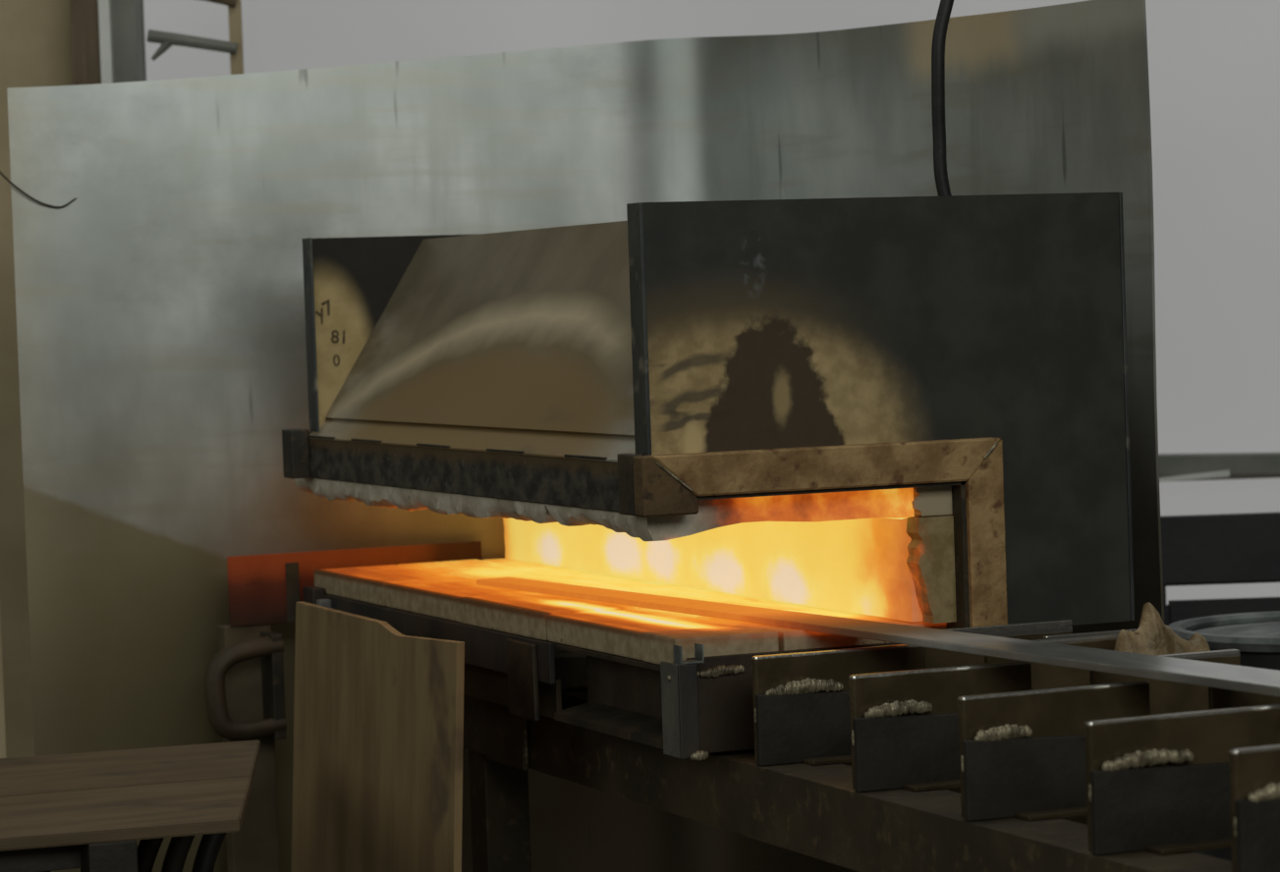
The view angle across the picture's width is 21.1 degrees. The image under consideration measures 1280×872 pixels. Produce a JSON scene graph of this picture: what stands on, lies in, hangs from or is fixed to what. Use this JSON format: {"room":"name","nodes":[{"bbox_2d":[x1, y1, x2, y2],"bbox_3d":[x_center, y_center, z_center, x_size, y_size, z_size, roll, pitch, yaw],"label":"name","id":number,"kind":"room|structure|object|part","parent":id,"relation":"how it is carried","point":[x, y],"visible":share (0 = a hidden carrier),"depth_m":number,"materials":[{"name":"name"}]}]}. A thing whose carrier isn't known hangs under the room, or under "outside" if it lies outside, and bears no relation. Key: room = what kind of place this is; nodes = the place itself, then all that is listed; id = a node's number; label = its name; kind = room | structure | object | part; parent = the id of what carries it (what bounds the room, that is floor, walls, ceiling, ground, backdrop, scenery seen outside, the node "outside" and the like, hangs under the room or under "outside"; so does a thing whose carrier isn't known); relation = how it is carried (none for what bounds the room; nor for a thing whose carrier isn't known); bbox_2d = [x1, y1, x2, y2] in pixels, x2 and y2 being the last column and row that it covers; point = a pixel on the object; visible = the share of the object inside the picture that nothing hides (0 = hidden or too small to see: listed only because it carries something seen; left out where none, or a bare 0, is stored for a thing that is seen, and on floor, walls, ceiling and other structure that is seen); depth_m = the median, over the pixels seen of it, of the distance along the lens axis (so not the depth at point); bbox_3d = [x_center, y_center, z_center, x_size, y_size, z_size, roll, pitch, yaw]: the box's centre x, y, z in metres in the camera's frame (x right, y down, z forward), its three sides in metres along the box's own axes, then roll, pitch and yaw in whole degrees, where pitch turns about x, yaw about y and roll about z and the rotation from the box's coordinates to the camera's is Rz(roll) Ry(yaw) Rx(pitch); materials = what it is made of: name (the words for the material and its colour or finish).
{"room":"forge workshop","nodes":[
{"label":"forge workshop","id":0,"kind":"room"},
{"bbox_2d":[0,0,73,758],"bbox_3d":[-2.059,-0.694,5.565,2.332,3.420,0.220,-2,2,0],"label":"wall","id":1,"kind":"structure","parent":0,"point":[35,37],"depth_m":5.48,"materials":[{"name":"beige paint"}]},
{"bbox_2d":[69,0,144,85],"bbox_3d":[-0.841,-0.632,5.479,0.098,3.220,0.200,-2,2,0],"label":"trim","id":2,"kind":"structure","parent":1,"relation":"attached to","point":[107,39],"depth_m":5.38,"materials":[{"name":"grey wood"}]},
{"bbox_2d":[931,0,953,196],"bbox_3d":[0.331,-1.217,3.523,0.058,2.381,0.226,-1,2,23],"label":"hanging cable","id":3,"kind":"object","parent":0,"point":[945,6],"visible":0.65,"depth_m":3.46,"materials":[{"name":"black rubber"}]},
{"bbox_3d":[0.313,1.048,3.993,9.000,0.100,11.000,-3,2,-23],"label":"floor","id":4,"kind":"structure","parent":0,"visible":0},
{"bbox_2d":[0,613,6,758],"bbox_3d":[-0.938,0.290,4.503,0.195,1.460,0.060,-3,2,-23],"label":"post","id":5,"kind":"object","parent":4,"relation":"on","point":[2,710],"visible":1,"depth_m":4.51,"materials":[{"name":"beige paint"}]},
{"bbox_2d":[0,740,260,871],"bbox_3d":[-0.810,0.717,3.572,1.036,0.670,0.695,-3,2,-23],"label":"bench","id":6,"kind":"object","parent":4,"relation":"on","point":[86,811],"visible":1,"depth_m":3.52,"materials":[{"name":"brown wood"}]},
{"bbox_3d":[-0.506,0.721,3.355,0.048,0.658,0.040,-3,2,-23],"label":"leg","id":7,"kind":"part","parent":6,"relation":"part of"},
{"bbox_2d":[137,837,164,871],"bbox_3d":[-0.605,0.711,3.881,0.072,0.647,0.386,-3,2,-27],"label":"hose","id":8,"kind":"object","parent":6,"relation":"hanging from","point":[147,850],"visible":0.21,"depth_m":3.70,"materials":[{"name":"black rubber"}]},
{"bbox_2d":[161,835,194,871],"bbox_3d":[-0.573,0.710,3.895,0.072,0.647,0.386,-3,2,-27],"label":"hose","id":9,"kind":"object","parent":6,"relation":"hanging from","point":[178,849],"visible":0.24,"depth_m":3.71,"materials":[{"name":"black rubber"}]},
{"bbox_2d":[191,833,225,871],"bbox_3d":[-0.541,0.708,3.908,0.072,0.647,0.386,-3,2,-27],"label":"hose","id":10,"kind":"object","parent":6,"relation":"hanging from","point":[209,846],"visible":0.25,"depth_m":3.73,"materials":[{"name":"black rubber"}]},
{"bbox_2d":[204,541,481,871],"bbox_3d":[-0.373,0.575,4.475,0.391,0.854,0.084,-3,2,-23],"label":"guard","id":11,"kind":"object","parent":4,"relation":"on","point":[245,691],"visible":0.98,"depth_m":4.43,"materials":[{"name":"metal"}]},
{"bbox_3d":[-0.504,0.322,4.382,0.103,0.133,0.024,-3,2,-23],"label":"handle","id":12,"kind":"part","parent":11,"relation":"part of","materials":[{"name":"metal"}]},
{"bbox_3d":[-0.498,0.625,4.453,0.062,0.764,0.030,-3,2,-23],"label":"post","id":13,"kind":"part","parent":11,"relation":"part of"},
{"bbox_3d":[-0.473,0.320,4.419,0.015,0.135,0.065,-3,2,-23],"label":"handle mount","id":14,"kind":"part","parent":11,"relation":"part of","materials":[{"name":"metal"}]},
{"bbox_3d":[-0.368,0.192,4.477,0.345,0.090,0.006,-3,2,-23],"label":"guard plate","id":15,"kind":"part","parent":11,"relation":"part of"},
{"bbox_2d":[291,602,464,871],"bbox_3d":[-0.308,0.612,3.893,0.050,0.812,0.595,-3,2,-23],"label":"plywood sheet","id":16,"kind":"object","parent":4,"relation":"on","point":[378,710],"visible":1,"depth_m":3.86,"materials":[{"name":"brown wood"}]},
{"bbox_2d":[6,0,1164,871],"bbox_3d":[0.027,0.240,4.284,1.606,1.510,0.558,-1,3,33],"label":"shield","id":17,"kind":"object","parent":4,"relation":"on","point":[160,309],"visible":0.3,"depth_m":4.51,"materials":[{"name":"metal"}]},
{"bbox_2d":[0,170,76,208],"bbox_3d":[-0.783,-0.323,4.463,0.105,0.056,0.006,-3,2,-17],"label":"wire","id":18,"kind":"object","parent":17,"relation":"attached to","point":[1,173],"visible":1,"depth_m":4.46,"materials":[{"name":"metal"}]},
{"bbox_2d":[463,619,1279,871],"bbox_3d":[0.370,0.609,3.275,0.457,0.829,2.752,-3,2,-23],"label":"stand","id":19,"kind":"object","parent":4,"relation":"on","point":[1161,773],"visible":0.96,"depth_m":3.09,"materials":[{"name":"metal"}]},
{"bbox_3d":[-0.157,0.676,4.061,0.055,0.670,0.055,-3,2,-23],"label":"leg","id":20,"kind":"part","parent":19,"relation":"part of","materials":[{"name":"metal"}]},
{"bbox_3d":[-0.152,0.332,3.911,0.006,0.083,0.120,-3,2,-23],"label":"splice plate","id":21,"kind":"part","parent":19,"relation":"part of","materials":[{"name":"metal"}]},
{"bbox_2d":[281,191,1134,761],"bbox_3d":[0.012,0.022,3.946,0.561,0.542,1.245,-3,2,-23],"label":"forge furnace","id":22,"kind":"object","parent":19,"relation":"on","point":[906,411],"visible":0.96,"depth_m":3.47,"materials":[{"name":"metal"}]},
{"bbox_2d":[302,586,324,605],"bbox_3d":[-0.417,0.227,4.407,0.016,0.067,0.045,-3,2,-23],"label":"tray","id":23,"kind":"object","parent":22,"relation":"on","point":[311,594],"depth_m":4.39,"materials":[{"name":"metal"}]},
{"bbox_2d":[316,599,332,609],"bbox_3d":[-0.400,0.234,4.356,0.016,0.055,0.015,-3,2,-23],"label":"tray","id":24,"kind":"object","parent":22,"relation":"on","point":[327,603],"depth_m":4.35,"materials":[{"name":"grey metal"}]},
{"bbox_3d":[-0.243,-0.112,4.367,0.370,0.286,0.006,-3,2,-23],"label":"plate","id":25,"kind":"part","parent":22,"relation":"part of","materials":[{"name":"metal"}]},
{"bbox_2d":[322,594,555,684],"bbox_3d":[-0.257,0.233,4.044,0.006,0.044,0.850,-3,2,-23],"label":"tray","id":26,"kind":"object","parent":22,"relation":"on","point":[502,649],"depth_m":3.87,"materials":[{"name":"wood"}]},
{"bbox_3d":[-0.125,-0.123,3.829,0.141,0.221,1.073,-3,2,-23],"label":"hood panel","id":27,"kind":"part","parent":22,"relation":"part of","materials":[{"name":"metal"}]},
{"bbox_3d":[-0.043,0.210,3.959,0.326,0.006,1.170,-3,2,-23],"label":"hearth plate","id":28,"kind":"part","parent":22,"relation":"part of","materials":[{"name":"metal"}]},
{"bbox_2d":[294,477,914,541],"bbox_3d":[-0.083,0.057,3.899,0.294,0.057,1.153,-3,2,-23],"label":"blanket","id":29,"kind":"object","parent":22,"relation":"on","point":[612,503],"depth_m":3.49,"materials":[{"name":"fabric"}]},
{"bbox_3d":[-0.012,0.295,3.508,0.045,0.016,0.300,-3,2,-23],"label":"recess sill","id":30,"kind":"part","parent":22,"relation":"part of","materials":[{"name":"metal"}]},
{"bbox_3d":[0.006,0.267,3.526,0.006,0.078,0.310,-3,2,-23],"label":"recess panel","id":31,"kind":"part","parent":22,"relation":"part of","materials":[{"name":"metal"}]},
{"bbox_3d":[0.031,0.266,3.341,0.004,0.091,0.042,-3,2,-23],"label":"corner post","id":32,"kind":"part","parent":22,"relation":"part of","materials":[{"name":"grey metal"}]},
{"bbox_3d":[0.047,0.266,3.323,0.020,0.091,0.004,-3,2,-23],"label":"corner post","id":33,"kind":"part","parent":22,"relation":"part of","materials":[{"name":"metal"}]},
{"bbox_3d":[0.212,0.255,3.419,0.356,0.094,0.006,-3,2,-23],"label":"sill","id":34,"kind":"part","parent":22,"relation":"part of","materials":[{"name":"metal"}]},
{"bbox_3d":[0.250,-0.018,3.404,0.530,0.438,0.005,-3,2,-23],"label":"plate","id":35,"kind":"part","parent":22,"relation":"part of","materials":[{"name":"black metal"}]},
{"bbox_3d":[0.198,0.277,3.319,0.186,0.068,0.008,-3,2,-23],"label":"plate","id":36,"kind":"part","parent":19,"relation":"part of","materials":[{"name":"black metal"}]},
{"bbox_3d":[0.194,0.259,3.327,0.184,0.104,0.009,-3,2,-23],"label":"support plate","id":37,"kind":"part","parent":19,"relation":"part of","materials":[{"name":"metal"}]},
{"bbox_3d":[0.192,0.352,3.194,0.075,0.071,2.750,-3,2,-23],"label":"rail","id":38,"kind":"part","parent":19,"relation":"part of","materials":[{"name":"metal"}]},
{"bbox_2d":[476,577,1279,696],"bbox_3d":[0.429,0.198,3.024,0.098,0.025,2.366,-3,3,-29],"label":"bar","id":39,"kind":"object","parent":19,"relation":"on","point":[1259,681],"visible":1,"depth_m":3.20,"materials":[{"name":"metal"}]},
{"bbox_3d":[0.279,0.283,3.125,0.186,0.066,0.008,-3,2,-23],"label":"plate","id":40,"kind":"part","parent":19,"relation":"part of","materials":[{"name":"black metal"}]},
{"bbox_3d":[0.276,0.263,3.133,0.184,0.104,0.009,-3,2,-23],"label":"support plate","id":41,"kind":"part","parent":19,"relation":"part of","materials":[{"name":"metal"}]},
{"bbox_3d":[0.348,0.223,3.418,0.187,0.069,0.006,-3,2,-23],"label":"sill plate","id":42,"kind":"part","parent":19,"relation":"part of","materials":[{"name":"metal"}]},
{"bbox_3d":[0.360,0.286,2.933,0.186,0.068,0.008,-3,2,-23],"label":"plate","id":43,"kind":"part","parent":19,"relation":"part of","materials":[{"name":"black metal"}]},
{"bbox_3d":[0.406,0.249,3.336,0.157,0.107,0.009,-3,2,-23],"label":"support plate","id":44,"kind":"part","parent":19,"relation":"part of","materials":[{"name":"metal"}]},
{"bbox_3d":[0.356,0.268,2.941,0.184,0.104,0.009,-3,2,-23],"label":"support plate","id":45,"kind":"part","parent":19,"relation":"part of","materials":[{"name":"metal"}]},
{"bbox_3d":[0.463,0.246,3.416,0.135,0.105,0.006,-3,2,-23],"label":"sill plate","id":46,"kind":"part","parent":19,"relation":"part of","materials":[{"name":"metal"}]},
{"bbox_3d":[0.442,0.292,2.737,0.186,0.066,0.008,-3,2,-23],"label":"plate","id":47,"kind":"part","parent":19,"relation":"part of","materials":[{"name":"black metal"}]},
{"bbox_2d":[1113,603,1210,655],"bbox_3d":[0.506,0.230,3.331,0.106,0.139,0.057,-3,2,-23],"label":"cloth","id":48,"kind":"object","parent":19,"relation":"on","point":[1152,637],"visible":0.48,"depth_m":3.31,"materials":[{"name":"beige fabric"}]},
{"bbox_3d":[0.483,0.254,3.151,0.157,0.107,0.009,-3,2,-23],"label":"support plate","id":49,"kind":"part","parent":19,"relation":"part of","materials":[{"name":"metal"}]},
{"bbox_3d":[0.438,0.273,2.745,0.184,0.104,0.009,-3,2,-23],"label":"support plate","id":50,"kind":"part","parent":19,"relation":"part of","materials":[{"name":"metal"}]},
{"bbox_3d":[0.560,0.258,2.967,0.157,0.107,0.009,-3,2,-23],"label":"support plate","id":51,"kind":"part","parent":19,"relation":"part of","materials":[{"name":"metal"}]},
{"bbox_3d":[0.519,0.277,2.553,0.184,0.104,0.009,-3,2,-23],"label":"support plate","id":52,"kind":"part","parent":19,"relation":"part of","materials":[{"name":"metal"}]},
{"bbox_3d":[0.522,0.296,2.545,0.186,0.068,0.008,-3,2,-23],"label":"plate","id":53,"kind":"part","parent":19,"relation":"part of","materials":[{"name":"black metal"}]},
{"bbox_2d":[1160,511,1279,625],"bbox_3d":[1.198,0.513,4.915,1.040,0.838,0.280,-2,2,0],"label":"frame","id":54,"kind":"object","parent":4,"relation":"on","point":[1223,548],"visible":0.17,"depth_m":4.79,"materials":[{"name":"black paint"}]},
{"bbox_3d":[1.188,0.416,4.819,0.894,0.400,0.025,-2,2,0],"label":"panel","id":55,"kind":"part","parent":54,"relation":"part of","materials":[{"name":"black paint"}]},
{"bbox_2d":[1168,611,1279,861],"bbox_3d":[0.836,0.600,4.227,0.354,0.741,0.354,-3,2,-23],"label":"drum","id":56,"kind":"object","parent":4,"relation":"on","point":[1256,636],"visible":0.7,"depth_m":4.15,"materials":[{"name":"black paint"}]},
{"bbox_3d":[1.093,-2.161,5.512,3.838,0.700,1.771,-3,2,-23],"label":"wall","id":57,"kind":"structure","parent":0,"visible":0},
{"bbox_2d":[147,0,243,74],"bbox_3d":[-0.706,-1.289,5.245,0.144,2.300,0.026,-2,2,0],"label":"bracket","id":58,"kind":"object","parent":57,"relation":"hanging from","point":[234,46],"visible":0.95,"depth_m":5.26,"materials":[{"name":"grey metal"}]},
{"bbox_3d":[-0.686,-0.605,5.269,0.138,0.042,0.020,-2,2,0],"label":"arm","id":59,"kind":"part","parent":58,"relation":"part of","materials":[{"name":"grey paint"}]},
{"bbox_3d":[-0.658,-0.675,5.267,0.084,0.038,0.022,-2,2,0],"label":"arm","id":60,"kind":"part","parent":58,"relation":"part of","materials":[{"name":"grey paint"}]},
{"bbox_3d":[1.240,0.703,5.623,3.748,0.400,1.733,-3,2,-23],"label":"wall","id":61,"kind":"structure","parent":0,"visible":0},
{"bbox_2d":[143,0,1279,605],"bbox_3d":[0.694,-0.634,5.466,2.970,2.320,0.110,-2,2,0],"label":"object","id":62,"kind":"structure","parent":61,"relation":"in","point":[1214,65],"depth_m":5.50,"materials":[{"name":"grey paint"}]},
{"bbox_3d":[0.717,0.047,5.487,2.970,0.093,0.080,-2,2,0],"label":"rail","id":63,"kind":"part","parent":62,"relation":"part of","materials":[{"name":"grey metal"}]},
{"bbox_3d":[0.726,0.301,5.547,2.970,0.445,0.020,-2,2,0],"label":"pane","id":64,"kind":"part","parent":62,"relation":"part of","materials":[{"name":"clear glass"}]}
]}

